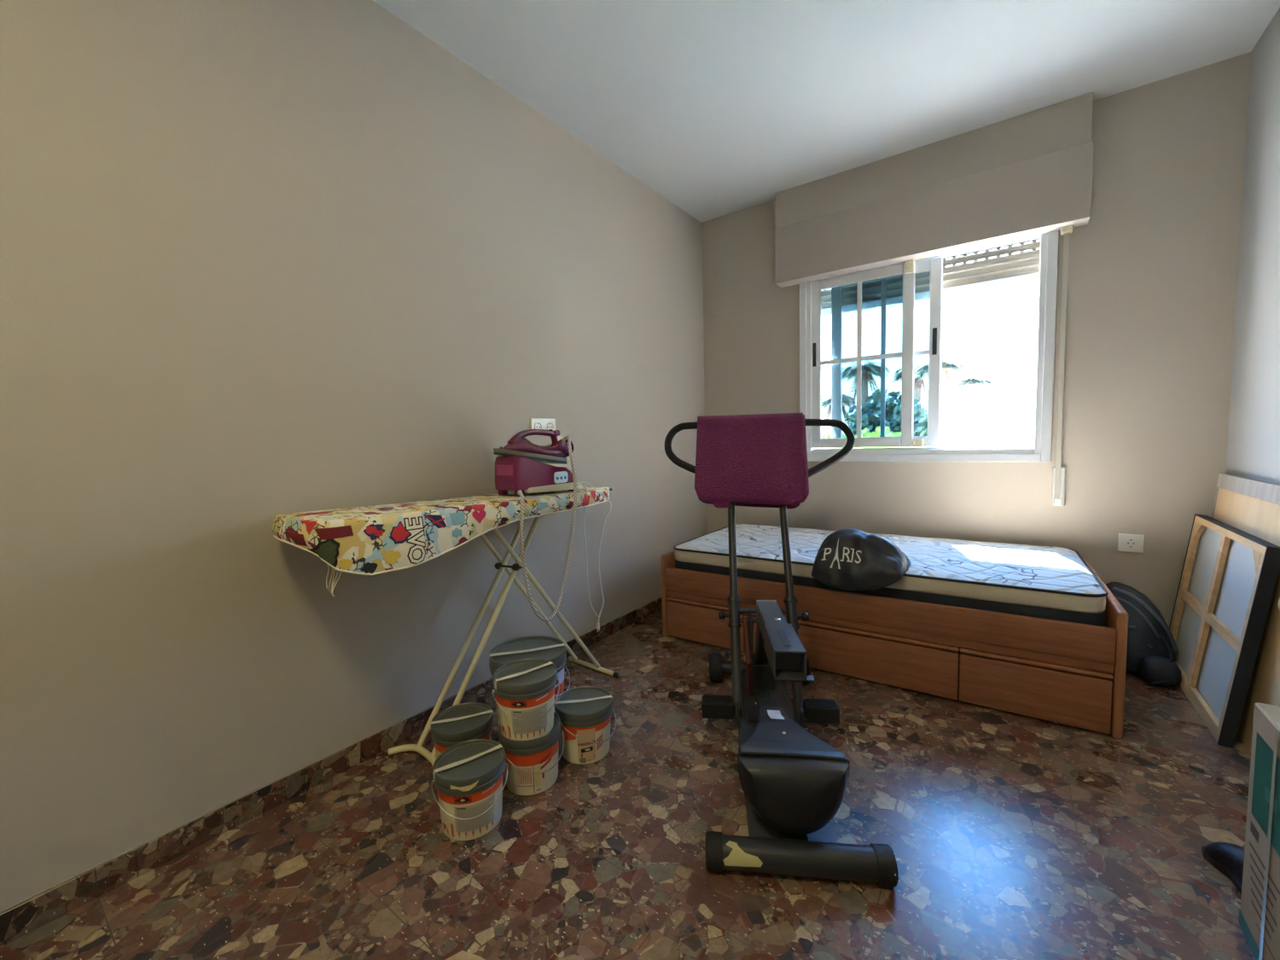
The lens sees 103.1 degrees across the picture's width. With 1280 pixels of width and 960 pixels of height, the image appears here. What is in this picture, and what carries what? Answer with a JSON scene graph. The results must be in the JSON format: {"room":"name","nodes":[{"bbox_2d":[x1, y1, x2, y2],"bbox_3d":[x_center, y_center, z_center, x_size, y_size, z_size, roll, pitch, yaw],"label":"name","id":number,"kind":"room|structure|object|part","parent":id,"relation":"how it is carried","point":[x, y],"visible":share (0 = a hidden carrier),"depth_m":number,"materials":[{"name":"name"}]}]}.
{"room":"bedroom","nodes":[
{"label":"bedroom","id":0,"kind":"room"},
{"bbox_2d":[0,0,707,910],"bbox_3d":[-0.754,-0.372,2.161,0.120,2.650,4.560,2,5,36],"label":"wall","id":1,"kind":"structure","parent":0,"point":[260,260],"depth_m":1.54,"materials":[{"name":"beige paint"}]},
{"bbox_2d":[0,596,662,947],"bbox_3d":[-0.742,0.921,2.116,0.011,0.078,4.300,2,5,36],"label":"baseboard","id":2,"kind":"structure","parent":1,"relation":"attached to","point":[20,918],"depth_m":1.46,"materials":[{"name":"stone"}]},
{"bbox_2d":[529,418,555,436],"bbox_3d":[-0.464,-0.255,2.451,0.015,0.084,0.158,2,5,36],"label":"wall socket","id":3,"kind":"object","parent":1,"relation":"attached to","point":[536,423],"visible":0.75,"depth_m":2.44,"materials":[{"name":"white plastic"}]},
{"bbox_2d":[0,608,1256,959],"bbox_3d":[0.388,1.029,1.466,3.108,0.100,4.810,2,5,36],"label":"floor","id":4,"kind":"structure","parent":0,"point":[1010,835],"depth_m":1.35,"materials":[{"name":"stone"}]},
{"bbox_2d":[271,487,619,767],"bbox_3d":[-0.552,0.505,2.020,0.364,0.910,1.442,2,5,36],"label":"ironing board","id":5,"kind":"object","parent":4,"relation":"on","point":[371,540],"visible":0.94,"depth_m":1.63,"materials":[{"name":"fabric"}]},
{"bbox_3d":[-0.633,0.526,2.038,0.021,0.840,0.612,2,5,36],"label":"leg","id":6,"kind":"part","parent":5,"relation":"part of","materials":[{"name":"beige metal"}]},
{"bbox_3d":[-0.562,0.530,1.963,0.021,0.840,0.592,2,5,36],"label":"leg","id":7,"kind":"part","parent":5,"relation":"part of","materials":[{"name":"beige metal"}]},
{"bbox_3d":[-0.537,0.353,2.068,0.178,0.040,0.029,2,6,41],"label":"pivot rod","id":8,"kind":"part","parent":5,"relation":"part of","materials":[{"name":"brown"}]},
{"bbox_3d":[-0.505,0.505,2.258,0.019,0.839,0.627,1,5,35],"label":"leg","id":9,"kind":"part","parent":5,"relation":"part of","materials":[{"name":"beige metal"}]},
{"bbox_3d":[-0.390,0.510,2.159,0.019,0.839,0.643,1,5,35],"label":"leg","id":10,"kind":"part","parent":5,"relation":"part of","materials":[{"name":"beige metal"}]},
{"bbox_2d":[494,454,611,631],"bbox_3d":[-0.354,0.301,2.219,0.220,0.834,0.498,2,5,36],"label":"base","id":11,"kind":"object","parent":5,"relation":"on","point":[515,473],"visible":0.94,"depth_m":2.05,"materials":[{"name":"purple plastic"}]},
{"bbox_3d":[-0.438,-0.041,2.149,0.150,0.138,0.340,2,5,36],"label":"water tank","id":12,"kind":"part","parent":11,"relation":"part of","materials":[{"name":"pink plastic"}]},
{"bbox_2d":[493,429,576,621],"bbox_3d":[-0.398,0.162,2.095,0.275,0.747,0.469,2,5,36],"label":"iron","id":13,"kind":"object","parent":11,"relation":"on","point":[556,452],"visible":1,"depth_m":2.05,"materials":[{"name":"purple"}]},
{"bbox_3d":[-0.448,-0.174,2.147,0.038,0.082,0.271,2,5,36],"label":"handle","id":14,"kind":"part","parent":13,"relation":"part of","materials":[{"name":"pink plastic"}]},
{"bbox_2d":[507,482,582,493],"bbox_3d":[-0.407,0.033,2.180,0.147,0.032,0.324,2,5,36],"label":"tray","id":15,"kind":"object","parent":11,"relation":"on","point":[537,486],"depth_m":2.10,"materials":[{"name":"beige plastic"}]},
{"bbox_3d":[-0.336,-0.012,2.162,0.004,0.048,0.080,2,5,36],"label":"control panel","id":16,"kind":"part","parent":11,"relation":"part of","materials":[{"name":"white plastic"}]},
{"bbox_3d":[-0.213,0.333,2.319,0.108,0.667,0.175,2,5,36],"label":"power cord","id":17,"kind":"part","parent":11,"relation":"part of","materials":[{"name":"white plastic"}]},
{"bbox_2d":[430,702,493,758],"bbox_3d":[-0.598,0.893,1.726,0.200,0.186,0.200,2,5,36],"label":"paint bucket","id":18,"kind":"object","parent":4,"relation":"on","point":[452,725],"visible":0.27,"depth_m":1.69,"materials":[{"name":"white plastic"}]},
{"bbox_2d":[430,738,507,840],"bbox_3d":[-0.493,0.906,1.484,0.210,0.191,0.209,2,5,36],"label":"paint bucket","id":19,"kind":"object","parent":4,"relation":"on","point":[468,775],"visible":1,"depth_m":1.43,"materials":[{"name":"white plastic"}]},
{"bbox_3d":[-0.497,0.834,1.485,0.200,0.046,0.200,2,5,36],"label":"lid","id":20,"kind":"part","parent":19,"relation":"part of","materials":[{"name":"plastic"}]},
{"bbox_3d":[-0.477,0.889,1.439,0.211,0.066,0.117,-3,5,-20],"label":"bail handle","id":21,"kind":"part","parent":19,"relation":"part of","materials":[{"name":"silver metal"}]},
{"bbox_2d":[488,635,570,726],"bbox_3d":[-0.411,0.802,1.930,0.295,0.326,0.292,2,5,36],"label":"paint bucket","id":22,"kind":"object","parent":4,"relation":"on","point":[549,648],"visible":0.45,"depth_m":1.91,"materials":[{"name":"white plastic"}]},
{"bbox_3d":[-0.421,0.671,1.920,0.284,0.062,0.284,2,5,36],"label":"lid","id":23,"kind":"part","parent":22,"relation":"part of","materials":[{"name":"plastic"}]},
{"bbox_3d":[-0.348,0.740,1.904,0.159,0.086,0.295,0,5,17],"label":"bail handle","id":24,"kind":"part","parent":22,"relation":"part of","materials":[{"name":"silver metal"}]},
{"bbox_2d":[498,711,564,795],"bbox_3d":[-0.355,0.889,1.660,0.211,0.190,0.209,2,5,36],"label":"paint bucket","id":25,"kind":"object","parent":4,"relation":"on","point":[532,765],"visible":0.74,"depth_m":1.59,"materials":[{"name":"white plastic"}]},
{"bbox_2d":[492,658,559,740],"bbox_3d":[-0.365,0.709,1.635,0.211,0.191,0.209,2,5,36],"label":"paint bucket","id":26,"kind":"object","parent":25,"relation":"on","point":[524,689],"visible":1,"depth_m":1.57,"materials":[{"name":"white plastic"}]},
{"bbox_3d":[-0.368,0.638,1.636,0.200,0.046,0.200,2,5,36],"label":"lid","id":27,"kind":"part","parent":26,"relation":"part of","materials":[{"name":"plastic"}]},
{"bbox_3d":[-0.346,0.692,1.591,0.211,0.066,0.117,-3,5,-24],"label":"bail handle","id":28,"kind":"part","parent":26,"relation":"part of","materials":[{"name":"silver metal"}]},
{"bbox_3d":[-0.359,0.817,1.660,0.200,0.046,0.200,2,5,36],"label":"lid","id":29,"kind":"part","parent":25,"relation":"part of","materials":[{"name":"plastic"}]},
{"bbox_3d":[-0.325,0.871,1.622,0.211,0.067,0.117,-5,6,-38],"label":"bail handle","id":30,"kind":"part","parent":25,"relation":"part of","materials":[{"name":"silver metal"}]},
{"bbox_2d":[554,686,616,764],"bbox_3d":[-0.193,0.874,1.810,0.218,0.189,0.217,2,5,36],"label":"paint bucket","id":31,"kind":"object","parent":4,"relation":"on","point":[584,712],"visible":0.96,"depth_m":1.75,"materials":[{"name":"white plastic"}]},
{"bbox_3d":[-0.199,0.803,1.809,0.206,0.046,0.206,2,5,36],"label":"lid","id":32,"kind":"part","parent":31,"relation":"part of","materials":[{"name":"plastic"}]},
{"bbox_3d":[-0.158,0.856,1.776,0.119,0.066,0.217,2,6,43],"label":"bail handle","id":33,"kind":"part","parent":31,"relation":"part of","materials":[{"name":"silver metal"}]},
{"bbox_2d":[664,418,898,886],"bbox_3d":[0.471,0.359,1.795,0.843,1.181,1.216,-1,4,8],"label":"exercise machine","id":34,"kind":"object","parent":4,"relation":"on","point":[794,782],"visible":0.84,"depth_m":1.35,"materials":[{"name":"black metal"}]},
{"bbox_3d":[0.345,0.539,2.026,0.062,0.034,0.034,-1,4,8],"label":"clamp knob","id":35,"kind":"part","parent":34,"relation":"part of","materials":[{"name":"black plastic"}]},
{"bbox_3d":[0.370,0.672,1.966,0.037,0.408,0.234,-1,4,8],"label":"upright post","id":36,"kind":"part","parent":34,"relation":"part of","materials":[{"name":"grey metal"}]},
{"bbox_3d":[0.486,0.595,1.988,0.112,0.130,0.090,-1,4,8],"label":"plate","id":37,"kind":"part","parent":34,"relation":"part of","materials":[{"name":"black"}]},
{"bbox_2d":[694,413,808,508],"bbox_3d":[0.493,-0.085,2.265,0.498,0.420,0.286,-1,4,8],"label":"seat cushion","id":38,"kind":"object","parent":34,"relation":"hanging from","point":[755,460],"visible":1,"depth_m":2.22,"materials":[{"name":"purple fabric"}]},
{"bbox_3d":[0.468,0.878,2.079,0.085,0.012,0.400,-1,4,8],"label":"rail","id":39,"kind":"part","parent":34,"relation":"part of","materials":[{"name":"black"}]},
{"bbox_3d":[0.557,0.878,2.067,0.070,0.010,0.360,-1,4,8],"label":"rail","id":40,"kind":"part","parent":34,"relation":"part of","materials":[{"name":"grey metal"}]},
{"bbox_3d":[0.464,0.928,1.800,0.220,0.046,0.980,-1,4,8],"label":"rail","id":41,"kind":"part","parent":34,"relation":"part of","materials":[{"name":"grey metal"}]},
{"bbox_3d":[0.433,0.766,1.575,0.264,0.128,0.477,-1,4,8],"label":"saddle plate","id":42,"kind":"part","parent":34,"relation":"part of","materials":[{"name":"grey metal"}]},
{"bbox_3d":[0.411,0.530,1.360,0.100,0.006,0.030,-1,4,8],"label":"latch plate","id":43,"kind":"part","parent":34,"relation":"part of","materials":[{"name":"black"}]},
{"bbox_3d":[0.589,0.669,1.936,0.037,0.408,0.234,-1,4,8],"label":"upright post","id":44,"kind":"part","parent":34,"relation":"part of","materials":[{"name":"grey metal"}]},
{"bbox_3d":[0.625,0.534,1.988,0.062,0.034,0.034,-1,4,8],"label":"clamp knob","id":45,"kind":"part","parent":34,"relation":"part of","materials":[{"name":"black plastic"}]},
{"bbox_2d":[660,551,1128,739],"bbox_3d":[1.174,0.632,2.700,1.907,0.460,0.955,1,5,34],"label":"bed","id":46,"kind":"object","parent":4,"relation":"on","point":[1064,672],"visible":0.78,"depth_m":2.08,"materials":[{"name":"orange wood"}]},
{"bbox_3d":[0.486,0.756,2.926,0.455,0.196,0.527,1,5,34],"label":"drawer","id":47,"kind":"part","parent":46,"relation":"part of","materials":[{"name":"orange wood"}]},
{"bbox_3d":[1.057,0.770,2.536,0.922,0.196,0.527,1,5,34],"label":"drawer","id":48,"kind":"part","parent":46,"relation":"part of","materials":[{"name":"orange wood"}]},
{"bbox_3d":[0.914,0.648,2.320,1.847,0.034,0.014,1,5,34],"label":"rail","id":49,"kind":"part","parent":46,"relation":"part of","materials":[{"name":"orange wood"}]},
{"bbox_2d":[673,523,1108,626],"bbox_3d":[1.169,0.430,2.687,1.828,0.171,0.906,1,5,34],"label":"mattress","id":50,"kind":"object","parent":46,"relation":"on","point":[1044,582],"visible":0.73,"depth_m":2.25,"materials":[{"name":"white fabric"}]},
{"bbox_2d":[810,528,910,590],"bbox_3d":[1.037,0.343,2.352,0.390,0.248,0.396,1,5,34],"label":"cloth bag","id":51,"kind":"object","parent":50,"relation":"on","point":[850,559],"visible":1,"depth_m":2.22,"materials":[{"name":"black fabric"}]},
{"bbox_3d":[0.909,0.567,2.310,1.849,0.128,0.024,1,5,34],"label":"rail","id":52,"kind":"part","parent":46,"relation":"part of","materials":[{"name":"orange wood"}]},
{"bbox_3d":[1.629,0.784,2.146,0.458,0.196,0.527,1,5,34],"label":"drawer","id":53,"kind":"part","parent":46,"relation":"part of","materials":[{"name":"orange wood"}]},
{"bbox_2d":[1105,581,1181,687],"bbox_3d":[2.249,0.681,2.295,0.256,0.358,0.341,2,5,36],"label":"backpack","id":54,"kind":"object","parent":4,"relation":"on","point":[1152,648],"visible":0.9,"depth_m":2.25,"materials":[{"name":"black fabric"}]},
{"bbox_3d":[2.255,0.625,2.289,0.061,0.241,0.238,-4,5,-27],"label":"zip trim","id":55,"kind":"part","parent":54,"relation":"part of","materials":[{"name":"black fabric"}]},
{"bbox_2d":[1201,841,1244,894],"bbox_3d":[1.460,0.926,1.214,0.106,0.085,0.197,0,5,22],"label":"shoe","id":56,"kind":"object","parent":4,"relation":"on","point":[1228,858],"visible":0.48,"depth_m":1.25,"materials":[{"name":"black rubber"}]},
{"bbox_2d":[1169,513,1279,748],"bbox_3d":[2.264,0.535,2.014,0.117,0.705,0.802,2,5,36],"label":"canvas","id":57,"kind":"object","parent":4,"relation":"on","point":[1229,574],"visible":0.92,"depth_m":1.92,"materials":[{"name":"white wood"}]},
{"bbox_2d":[1211,473,1279,752],"bbox_3d":[2.075,0.473,1.649,0.093,0.887,1.560,2,5,36],"label":"framed panel","id":58,"kind":"object","parent":4,"relation":"on","point":[1251,506],"visible":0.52,"depth_m":1.76,"materials":[{"name":"beige wood"}]},
{"bbox_3d":[2.090,0.063,1.599,0.027,0.062,1.560,2,5,36],"label":"rail","id":59,"kind":"part","parent":58,"relation":"part of","materials":[{"name":"beige wood"}]},
{"bbox_2d":[1238,702,1279,959],"bbox_3d":[1.216,0.758,0.713,0.300,0.509,0.760,2,5,36],"label":"carton","id":60,"kind":"object","parent":4,"relation":"on","point":[1259,921],"visible":1,"depth_m":1.03,"materials":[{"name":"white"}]},
{"bbox_2d":[1277,598,1279,610],"bbox_3d":[1.346,0.366,0.846,0.244,0.245,0.486,2,5,36],"label":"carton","id":61,"kind":"object","parent":60,"relation":"on","point":[1278,602],"visible":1,"depth_m":1.10,"materials":[{"name":"cardboard"}]},
{"bbox_2d":[372,0,1279,222],"bbox_3d":[0.312,-1.722,1.255,3.108,0.120,4.810,2,5,36],"label":"ceiling","id":62,"kind":"structure","parent":0,"point":[718,107],"depth_m":2.13,"materials":[{"name":"white paint"}]},
{"bbox_2d":[701,52,1250,627],"bbox_3d":[1.611,-0.509,3.095,2.608,2.650,0.260,2,5,36],"label":"wall","id":63,"kind":"structure","parent":0,"point":[1153,270],"depth_m":2.44,"materials":[{"name":"beige paint"}]},
{"bbox_2d":[799,230,1058,461],"bbox_3d":[1.641,-0.716,3.039,1.288,1.210,0.322,2,5,36],"label":"window","id":64,"kind":"structure","parent":63,"relation":"in","point":[904,448],"depth_m":2.97,"materials":[{"name":"white metal"}]},
{"bbox_3d":[1.119,-0.804,3.264,0.022,0.150,0.010,2,5,36],"label":"sash handle","id":65,"kind":"part","parent":64,"relation":"part of","materials":[{"name":"black plastic"}]},
{"bbox_3d":[1.351,-0.732,3.125,0.592,1.065,0.028,2,5,36],"label":"sash","id":66,"kind":"part","parent":64,"relation":"part of","materials":[{"name":"white metal"}]},
{"bbox_3d":[1.475,-0.732,3.083,0.608,1.065,0.030,2,5,36],"label":"sash","id":67,"kind":"part","parent":64,"relation":"part of","materials":[{"name":"white metal"}]},
{"bbox_2d":[821,238,1040,316],"bbox_3d":[1.633,-1.201,3.008,1.185,0.278,0.036,2,5,36],"label":"roller shutter","id":68,"kind":"object","parent":64,"relation":"attached to","point":[1022,267],"visible":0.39,"depth_m":2.87,"materials":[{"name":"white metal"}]},
{"bbox_3d":[1.682,-0.792,2.903,0.022,0.150,0.010,2,5,36],"label":"sash handle","id":69,"kind":"part","parent":64,"relation":"part of","materials":[{"name":"black plastic"}]},
{"bbox_2d":[774,141,1093,287],"bbox_3d":[1.509,-1.413,2.844,1.522,0.338,0.118,2,5,36],"label":"box","id":70,"kind":"object","parent":63,"relation":"attached to","point":[1047,193],"visible":1,"depth_m":2.70,"materials":[{"name":"beige paint"}]},
{"bbox_2d":[775,92,1093,228],"bbox_3d":[1.507,-1.700,2.838,1.520,0.230,0.090,2,5,36],"label":"trim","id":71,"kind":"structure","parent":63,"relation":"attached to","point":[1067,124],"depth_m":2.70,"materials":[{"name":"beige paint"}]},
{"bbox_2d":[1051,224,1073,506],"bbox_3d":[2.105,-0.551,2.531,0.052,1.373,0.062,2,5,36],"label":"strap","id":72,"kind":"object","parent":63,"relation":"attached to","point":[1058,472],"visible":1,"depth_m":2.54,"materials":[{"name":"beige fabric"}]},
{"bbox_2d":[1117,533,1144,552],"bbox_3d":[2.368,0.305,2.453,0.090,0.088,0.015,2,5,36],"label":"wall socket","id":73,"kind":"object","parent":63,"relation":"attached to","point":[1126,543],"visible":1,"depth_m":2.45,"materials":[{"name":"white plastic"}]},
{"bbox_2d":[1225,7,1279,484],"bbox_3d":[1.455,-0.310,0.561,0.120,2.650,4.560,2,5,36],"label":"wall","id":74,"kind":"structure","parent":0,"point":[1253,431],"depth_m":2.00,"materials":[{"name":"grey paint"}]},
{"label":"outside","id":75,"kind":"structure","parent":0,"visible":0},
{"bbox_3d":[26.989,0.777,40.412,160.000,0.200,90.000,2,5,36],"label":"ground","id":76,"kind":"structure","parent":75,"visible":0},
{"bbox_2d":[821,394,856,435],"bbox_3d":[11.351,-1.505,29.326,2.485,6.899,2.294,2,5,36],"label":"palm tree","id":77,"kind":"object","parent":76,"relation":"on","point":[826,399],"visible":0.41,"depth_m":28.93,"materials":[{"name":"green plant"}]},
{"bbox_3d":[11.269,-4.500,29.096,2.485,0.889,2.294,2,5,36],"label":"palm crown","id":78,"kind":"part","parent":77,"relation":"part of","materials":[{"name":"green plant"}]},
{"bbox_2d":[818,427,867,448],"bbox_3d":[6.657,0.568,17.841,2.943,4.776,2.644,2,5,36],"label":"bush","id":79,"kind":"object","parent":76,"relation":"on","point":[826,435],"visible":0.02,"depth_m":17.45,"materials":[{"name":"green plant"}]},
{"bbox_2d":[842,360,892,412],"bbox_3d":[11.617,-1.963,26.453,2.592,8.236,2.664,-4,5,-30],"label":"palm tree","id":80,"kind":"object","parent":76,"relation":"on","point":[849,371],"visible":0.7,"depth_m":25.99,"materials":[{"name":"green plant"}]},
{"bbox_3d":[11.488,-5.567,26.231,2.474,1.012,2.751,-2,4,-11],"label":"palm crown","id":81,"kind":"part","parent":80,"relation":"part of","materials":[{"name":"green plant"}]},
{"bbox_2d":[855,426,901,448],"bbox_3d":[9.116,0.344,19.703,2.737,4.804,2.689,2,5,36],"label":"bush","id":82,"kind":"object","parent":76,"relation":"on","point":[887,433],"visible":0.02,"depth_m":19.25,"materials":[{"name":"green plant"}]},
{"bbox_2d":[843,387,942,446],"bbox_3d":[11.306,-0.905,23.212,4.288,6.638,3.163,2,5,36],"label":"leafy tree","id":83,"kind":"object","parent":76,"relation":"on","point":[870,413],"visible":0.34,"depth_m":22.38,"materials":[{"name":"green plant"}]},
{"bbox_2d":[890,366,928,407],"bbox_3d":[14.999,-2.135,27.679,2.349,8.212,2.390,-2,4,-9],"label":"palm tree","id":84,"kind":"object","parent":76,"relation":"on","point":[917,384],"visible":0.25,"depth_m":27.32,"materials":[{"name":"green plant"}]},
{"bbox_3d":[14.900,-5.761,27.400,2.349,0.935,2.389,-2,4,-9],"label":"palm crown","id":85,"kind":"part","parent":84,"relation":"part of","materials":[{"name":"green plant"}]},
{"bbox_2d":[913,356,975,447],"bbox_3d":[14.451,-1.783,24.481,2.701,8.032,2.770,2,5,36],"label":"palm tree","id":86,"kind":"object","parent":76,"relation":"on","point":[955,366],"visible":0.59,"depth_m":24.04,"materials":[{"name":"plant"}]},
{"bbox_3d":[14.355,-5.302,24.211,2.701,0.971,2.770,2,5,36],"label":"palm crown","id":87,"kind":"part","parent":86,"relation":"part of","materials":[{"name":"green plant"}]},
{"bbox_2d":[950,375,996,387],"bbox_3d":[17.124,-1.671,26.262,2.261,7.395,2.333,2,5,36],"label":"palm tree","id":88,"kind":"object","parent":76,"relation":"on","point":[962,381],"visible":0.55,"depth_m":25.55,"materials":[{"name":"green plant"}]},
{"bbox_2d":[943,380,1035,447],"bbox_3d":[17.619,-0.362,16.856,12.800,6.180,3.400,2,5,36],"label":"building","id":89,"kind":"structure","parent":76,"relation":"on","point":[1001,414],"depth_m":18.29,"materials":[{"name":"white"}]},
{"bbox_2d":[1002,433,1034,447],"bbox_3d":[13.411,-1.034,17.841,1.100,1.200,0.060,2,5,36],"label":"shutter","id":90,"kind":"object","parent":89,"relation":"hanging from","point":[1009,439],"depth_m":17.86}
]}

